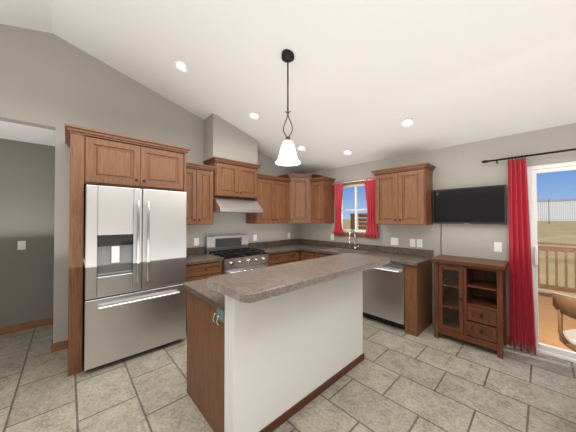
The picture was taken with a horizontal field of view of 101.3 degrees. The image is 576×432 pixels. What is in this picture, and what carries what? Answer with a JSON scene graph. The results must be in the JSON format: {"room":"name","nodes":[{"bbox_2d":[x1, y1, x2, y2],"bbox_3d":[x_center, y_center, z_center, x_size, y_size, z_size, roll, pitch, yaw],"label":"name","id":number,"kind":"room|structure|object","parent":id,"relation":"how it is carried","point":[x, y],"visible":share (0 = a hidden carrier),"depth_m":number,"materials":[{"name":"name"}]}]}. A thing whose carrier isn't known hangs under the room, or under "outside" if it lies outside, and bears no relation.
{"room":"kitchen","nodes":[
{"label":"kitchen","id":0,"kind":"room"},
{"bbox_2d":[0,138,54,326],"bbox_3d":[-3.511,0.209,3.159,3.830,2.570,0.140,1,-1,-43],"label":"wall","id":1,"kind":"structure","parent":0,"point":[27,190],"depth_m":3.11,"materials":[{"name":"grey paint"}]},
{"bbox_2d":[17,241,25,249],"bbox_3d":[-3.477,0.383,3.084,0.072,0.115,0.009,1,-1,-43],"label":"light switch","id":2,"kind":"object","parent":1,"relation":"attached to","point":[21,245],"visible":1,"depth_m":3.08,"materials":[{"name":"white plastic"}]},
{"bbox_2d":[0,317,52,334],"bbox_3d":[-3.458,1.446,3.088,3.550,0.095,0.014,1,-1,-43],"label":"baseboard","id":3,"kind":"structure","parent":1,"relation":"attached to","point":[47,321],"depth_m":3.10,"materials":[{"name":"brown wood"}]},
{"bbox_2d":[0,121,54,145],"bbox_3d":[-3.224,-1.030,2.866,3.550,0.100,0.980,1,-1,-43],"label":"ceiling","id":4,"kind":"structure","parent":0,"point":[22,133],"depth_m":2.81,"materials":[{"name":"white paint"}]},
{"bbox_2d":[0,24,299,342],"bbox_3d":[-2.641,-0.272,2.635,7.800,3.520,0.140,1,-1,-43],"label":"wall","id":5,"kind":"structure","parent":0,"point":[51,81],"depth_m":2.72,"materials":[{"name":"grey paint"}]},
{"bbox_2d":[194,238,198,245],"bbox_3d":[-1.419,0.400,3.662,0.072,0.115,0.009,1,-1,-43],"label":"electrical outlet","id":6,"kind":"object","parent":5,"relation":"attached to","point":[196,241],"visible":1,"depth_m":3.66,"materials":[{"name":"white plastic"}]},
{"bbox_2d":[186,162,214,224],"bbox_3d":[-1.390,-0.301,3.446,0.524,0.857,0.371,1,-1,-43],"label":"upper cabinet","id":7,"kind":"object","parent":5,"relation":"attached to","point":[199,190],"visible":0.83,"depth_m":3.37,"materials":[{"name":"brown wood"}]},
{"bbox_2d":[203,156,260,198],"bbox_3d":[-0.903,-0.581,3.876,0.846,0.567,0.411,1,-1,-43],"label":"upper cabinet","id":8,"kind":"object","parent":5,"relation":"attached to","point":[235,179],"visible":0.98,"depth_m":3.71,"materials":[{"name":"brown wood"}]},
{"bbox_2d":[213,196,262,212],"bbox_3d":[-0.868,-0.177,3.833,0.762,0.239,0.516,1,-1,-43],"label":"range hood","id":9,"kind":"object","parent":5,"relation":"attached to","point":[232,205],"visible":0.79,"depth_m":3.66,"materials":[{"name":"silver metal"}]},
{"bbox_2d":[246,174,290,223],"bbox_3d":[-0.351,-0.290,4.415,0.778,0.857,0.371,1,-1,-43],"label":"upper cabinet","id":10,"kind":"object","parent":5,"relation":"attached to","point":[272,199],"visible":0.92,"depth_m":4.27,"materials":[{"name":"brown wood"}]},
{"bbox_2d":[204,113,257,164],"bbox_3d":[-0.932,-1.224,3.914,0.810,0.709,0.335,1,-1,-43],"label":"wall","id":11,"kind":"structure","parent":0,"point":[223,138],"depth_m":3.70,"materials":[{"name":"grey paint"}]},
{"bbox_2d":[0,316,575,431],"bbox_3d":[-0.786,1.523,0.475,8.000,0.120,8.080,1,-1,-43],"label":"floor","id":12,"kind":"structure","parent":0,"point":[396,379],"depth_m":1.99,"materials":[{"name":"tile"}]},
{"bbox_2d":[65,124,190,375],"bbox_3d":[-1.856,0.328,2.778,1.134,2.324,0.703,1,-1,-43],"label":"surround","id":13,"kind":"object","parent":12,"relation":"on","point":[100,158],"visible":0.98,"depth_m":2.35,"materials":[{"name":"brown wood"}]},
{"bbox_2d":[82,185,186,370],"bbox_3d":[-1.777,0.599,2.745,0.910,1.780,0.822,1,-1,-43],"label":"refrigerator","id":14,"kind":"object","parent":12,"relation":"on","point":[134,269],"visible":0.94,"depth_m":2.43,"materials":[{"name":"grey metal"}]},
{"bbox_2d":[186,261,221,331],"bbox_3d":[-1.307,1.059,3.340,0.523,0.874,0.616,1,-1,-43],"label":"base cabinet","id":15,"kind":"object","parent":12,"relation":"on","point":[194,272],"depth_m":3.10,"materials":[{"name":"brown wood"}]},
{"bbox_2d":[186,247,223,264],"bbox_3d":[-1.300,0.550,3.339,0.523,0.140,0.636,1,-1,-43],"label":"countertop","id":16,"kind":"structure","parent":15,"relation":"on","point":[195,255],"depth_m":3.30,"materials":[{"name":"laminate"}]},
{"bbox_2d":[205,234,268,274],"bbox_3d":[-0.789,0.913,3.736,0.766,1.175,0.714,1,-1,-43],"label":"range","id":17,"kind":"object","parent":12,"relation":"on","point":[236,253],"visible":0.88,"depth_m":3.70,"materials":[{"name":"silver metal"}]},
{"bbox_2d":[183,256,363,431],"bbox_3d":[-0.054,0.968,2.218,1.566,1.030,0.807,1,-1,-43],"label":"kitchen island","id":18,"kind":"object","parent":12,"relation":"on","point":[271,348],"depth_m":1.72,"materials":[{"name":"white paint"}]},
{"bbox_2d":[203,253,389,304],"bbox_3d":[0.232,0.424,1.904,1.660,0.046,0.495,1,-1,-43],"label":"island countertop","id":19,"kind":"structure","parent":18,"relation":"on","point":[248,287],"depth_m":1.58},
{"bbox_2d":[268,250,300,265],"bbox_3d":[-0.278,1.070,4.299,0.747,0.874,0.616,1,-1,-43],"label":"base cabinet","id":20,"kind":"object","parent":12,"relation":"on","point":[294,256],"depth_m":4.09,"materials":[{"name":"brown wood"}]},
{"bbox_2d":[248,240,299,254],"bbox_3d":[-0.271,0.561,4.295,0.745,0.140,0.640,1,-1,-43],"label":"countertop","id":21,"kind":"structure","parent":20,"relation":"on","point":[272,247],"depth_m":4.45,"materials":[{"name":"laminate"}]},
{"bbox_2d":[281,239,433,265],"bbox_3d":[0.914,0.558,4.048,0.650,0.140,2.616,1,-1,-43],"label":"countertop","id":22,"kind":"structure","parent":20,"relation":"on","point":[396,255],"depth_m":3.77,"materials":[{"name":"laminate"}]},
{"bbox_2d":[323,248,368,253],"bbox_3d":[0.948,0.694,3.986,0.456,0.220,0.666,1,-1,-43],"label":"sink","id":23,"kind":"object","parent":22,"relation":"in","point":[341,250],"visible":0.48,"depth_m":4.16,"materials":[{"name":"silver metal"}]},
{"bbox_2d":[349,230,358,249],"bbox_3d":[1.132,0.413,4.056,0.212,0.349,0.104,1,-1,-43],"label":"faucet","id":24,"kind":"object","parent":22,"relation":"on","point":[355,247],"visible":1,"depth_m":4.11,"materials":[{"name":"silver metal"}]},
{"bbox_2d":[301,251,331,260],"bbox_3d":[0.591,1.072,4.413,0.616,0.874,0.418,1,-1,-43],"label":"base cabinet","id":25,"kind":"object","parent":12,"relation":"on","point":[305,255],"depth_m":4.17,"materials":[{"name":"brown wood"}]},
{"bbox_2d":[362,263,404,329],"bbox_3d":[1.469,1.061,3.415,0.660,0.872,0.596,1,-1,-43],"label":"dishwasher","id":26,"kind":"object","parent":12,"relation":"on","point":[383,293],"visible":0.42,"depth_m":3.19,"materials":[{"name":"grey metal"}]},
{"bbox_2d":[430,255,508,358],"bbox_3d":[2.161,1.006,2.823,0.465,0.968,0.679,1,-1,-43],"label":"hutch","id":27,"kind":"object","parent":12,"relation":"on","point":[470,299],"visible":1,"depth_m":2.71,"materials":[{"name":"brown wood"}]},
{"bbox_2d":[552,292,575,351],"bbox_3d":[1.994,0.987,1.468,0.437,0.976,0.462,0,-1,-35],"label":"chair","id":28,"kind":"object","parent":12,"relation":"on","point":[564,304],"visible":1,"depth_m":1.54,"materials":[{"name":"brown wood"}]},
{"bbox_2d":[0,0,575,173],"bbox_3d":[-0.344,-1.547,0.184,8.080,1.228,6.880,1,-1,-43],"label":"ceiling","id":29,"kind":"structure","parent":0,"point":[366,77],"depth_m":2.31,"materials":[{"name":"white paint"}]},
{"bbox_2d":[173,60,187,71],"bbox_3d":[-1.225,-1.713,2.700,0.160,0.006,0.160,21,-15,-41],"label":"recessed light","id":30,"kind":"object","parent":29,"relation":"in","point":[180,66],"visible":1,"depth_m":2.71,"materials":[{"name":"white plastic"}]},
{"bbox_2d":[249,113,259,119],"bbox_3d":[-0.479,-1.428,3.378,0.160,0.006,0.160,21,-15,-41],"label":"recessed light","id":31,"kind":"object","parent":29,"relation":"in","point":[254,116],"visible":1,"depth_m":3.39,"materials":[{"name":"white plastic"}]},
{"bbox_2d":[275,49,299,165],"bbox_3d":[-0.001,-1.042,2.274,0.244,1.067,0.244,1,-1,-43],"label":"pendant light","id":32,"kind":"object","parent":29,"relation":"hanging from","point":[287,156],"visible":1,"depth_m":2.25,"materials":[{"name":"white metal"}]},
{"bbox_2d":[297,146,305,150],"bbox_3d":[0.230,-1.154,4.036,0.160,0.006,0.160,21,-15,-41],"label":"recessed light","id":33,"kind":"object","parent":29,"relation":"in","point":[301,148],"visible":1,"depth_m":4.04,"materials":[{"name":"white plastic"}]},
{"bbox_2d":[343,150,351,154],"bbox_3d":[0.974,-1.038,3.867,0.160,0.006,0.160,21,-15,-41],"label":"recessed light","id":34,"kind":"object","parent":29,"relation":"in","point":[346,152],"visible":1,"depth_m":3.88,"materials":[{"name":"white plastic"}]},
{"bbox_2d":[400,119,414,126],"bbox_3d":[1.456,-1.138,2.881,0.160,0.006,0.160,21,-15,-41],"label":"recessed light","id":35,"kind":"object","parent":29,"relation":"in","point":[407,122],"visible":1,"depth_m":2.89,"materials":[{"name":"white plastic"}]},
{"bbox_2d":[300,123,575,335],"bbox_3d":[2.561,0.251,2.869,0.140,2.480,6.880,1,-1,-43],"label":"wall","id":36,"kind":"structure","parent":0,"point":[460,166],"depth_m":3.07,"materials":[{"name":"grey paint"}]},
{"bbox_2d":[277,174,322,222],"bbox_3d":[0.243,-0.334,4.774,0.656,0.954,0.656,1,-1,-43],"label":"upper cabinet","id":37,"kind":"object","parent":36,"relation":"attached to","point":[299,198],"visible":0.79,"depth_m":4.57,"materials":[{"name":"brown wood"}]},
{"bbox_2d":[309,176,335,222],"bbox_3d":[0.662,-0.288,4.533,0.371,0.857,0.343,1,-1,-43],"label":"upper cabinet","id":38,"kind":"object","parent":36,"relation":"attached to","point":[322,199],"visible":1,"depth_m":4.44,"materials":[{"name":"brown wood"}]},
{"bbox_2d":[333,179,373,237],"bbox_3d":[1.212,-0.129,4.255,0.150,1.012,0.884,1,-1,-43],"label":"window","id":39,"kind":"structure","parent":36,"relation":"in","point":[356,184],"depth_m":4.27,"materials":[{"name":"white plastic"}]},
{"bbox_2d":[391,238,398,244],"bbox_3d":[1.673,0.400,3.708,0.009,0.115,0.118,1,-1,-43],"label":"electrical outlet","id":40,"kind":"object","parent":36,"relation":"attached to","point":[394,241],"visible":1,"depth_m":3.71,"materials":[{"name":"white plastic"}]},
{"bbox_2d":[371,162,435,224],"bbox_3d":[1.667,-0.281,3.454,0.371,0.817,0.775,1,-1,-43],"label":"upper cabinet","id":41,"kind":"object","parent":36,"relation":"attached to","point":[403,195],"visible":1,"depth_m":3.30,"materials":[{"name":"brown wood"}]},
{"bbox_2d":[410,239,414,246],"bbox_3d":[1.854,0.398,3.514,0.009,0.115,0.072,1,-1,-43],"label":"electrical outlet","id":42,"kind":"object","parent":36,"relation":"attached to","point":[412,242],"visible":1,"depth_m":3.51,"materials":[{"name":"white plastic"}]},
{"bbox_2d":[417,239,421,246],"bbox_3d":[1.918,0.397,3.445,0.009,0.115,0.072,1,-1,-43],"label":"electrical outlet","id":43,"kind":"object","parent":36,"relation":"attached to","point":[419,242],"visible":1,"depth_m":3.44,"materials":[{"name":"white plastic"}]},
{"bbox_2d":[433,184,506,224],"bbox_3d":[2.279,0.101,3.009,0.076,0.922,0.745,1,-1,-43],"label":"tv","id":44,"kind":"object","parent":36,"relation":"attached to","point":[479,205],"visible":0.9,"depth_m":2.95,"materials":[{"name":"black plastic"}]},
{"bbox_2d":[494,242,501,251],"bbox_3d":[2.505,0.370,2.816,0.009,0.115,0.072,1,-1,-43],"label":"light switch","id":45,"kind":"object","parent":36,"relation":"attached to","point":[497,246],"visible":1,"depth_m":2.81,"materials":[{"name":"white plastic"}]},
{"bbox_2d":[481,148,575,162],"bbox_3d":[3.257,-0.661,1.946,0.111,0.045,2.585,1,-1,-43],"label":"curtain rod","id":46,"kind":"object","parent":36,"relation":"attached to","point":[522,156],"visible":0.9,"depth_m":2.58,"materials":[{"name":"brown metal"}]},
{"bbox_2d":[508,158,536,354],"bbox_3d":[2.576,0.417,2.601,0.055,2.110,0.213,1,-1,-43],"label":"door curtain","id":47,"kind":"object","parent":46,"relation":"hanging from","point":[522,315],"visible":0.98,"depth_m":2.61,"materials":[{"name":"red fabric"}]},
{"bbox_2d":[527,161,575,362],"bbox_3d":[3.333,0.461,2.015,0.150,2.040,1.820,1,-1,-43],"label":"sliding glass door","id":48,"kind":"structure","parent":36,"relation":"attached to","point":[542,348],"depth_m":2.59,"materials":[{"name":"clear glass"}]},
{"label":"outside","id":49,"kind":"structure","parent":0,"visible":0},
{"bbox_2d":[343,219,575,295],"bbox_3d":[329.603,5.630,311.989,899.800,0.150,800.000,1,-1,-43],"label":"ground","id":50,"kind":"structure","parent":49,"point":[569,232],"depth_m":13.76,"materials":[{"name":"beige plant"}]},
{"bbox_2d":[537,199,575,220],"bbox_3d":[179.242,-5.362,165.208,220.100,18.500,130.000,1,-1,-43],"label":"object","id":51,"kind":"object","parent":50,"relation":"on","point":[552,205],"depth_m":200.71,"materials":[{"name":"grey"}]},
{"bbox_2d":[538,291,575,362],"bbox_3d":[4.508,1.782,3.367,3.408,0.430,9.500,1,-1,-43],"label":"deck","id":52,"kind":"object","parent":50,"relation":"on","point":[545,321],"depth_m":3.48,"materials":[{"name":"brown wood"}]},
{"bbox_2d":[350,213,366,228],"bbox_3d":[2.610,0.758,5.642,0.120,1.670,2.500,1,-1,-43],"label":"privacy screen","id":53,"kind":"object","parent":52,"relation":"on","point":[361,216],"depth_m":6.34,"materials":[{"name":"brown wood"}]},
{"bbox_2d":[537,242,575,293],"bbox_3d":[5.659,1.059,4.448,0.140,1.040,9.500,1,-1,-43],"label":"railing","id":54,"kind":"object","parent":52,"relation":"on","point":[565,250],"depth_m":4.71,"materials":[{"name":"brown wood"}]},
{"bbox_3d":[1.189,-0.609,4.171,0.064,0.014,0.960,1,-1,-43],"label":"curtain rod","id":55,"kind":"object","parent":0,"visible":0},
{"bbox_2d":[333,182,342,234],"bbox_3d":[0.934,-0.137,4.403,0.031,0.970,0.214,1,-1,-43],"label":"window curtain","id":56,"kind":"object","parent":55,"relation":"hanging from","point":[338,192],"visible":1,"depth_m":4.40,"materials":[{"name":"red fabric"}]},
{"bbox_2d":[365,177,378,237],"bbox_3d":[1.389,-0.142,3.914,0.031,0.990,0.258,1,-1,-43],"label":"window curtain","id":57,"kind":"object","parent":55,"relation":"hanging from","point":[371,228],"visible":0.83,"depth_m":3.92,"materials":[{"name":"red fabric"}]}
]}

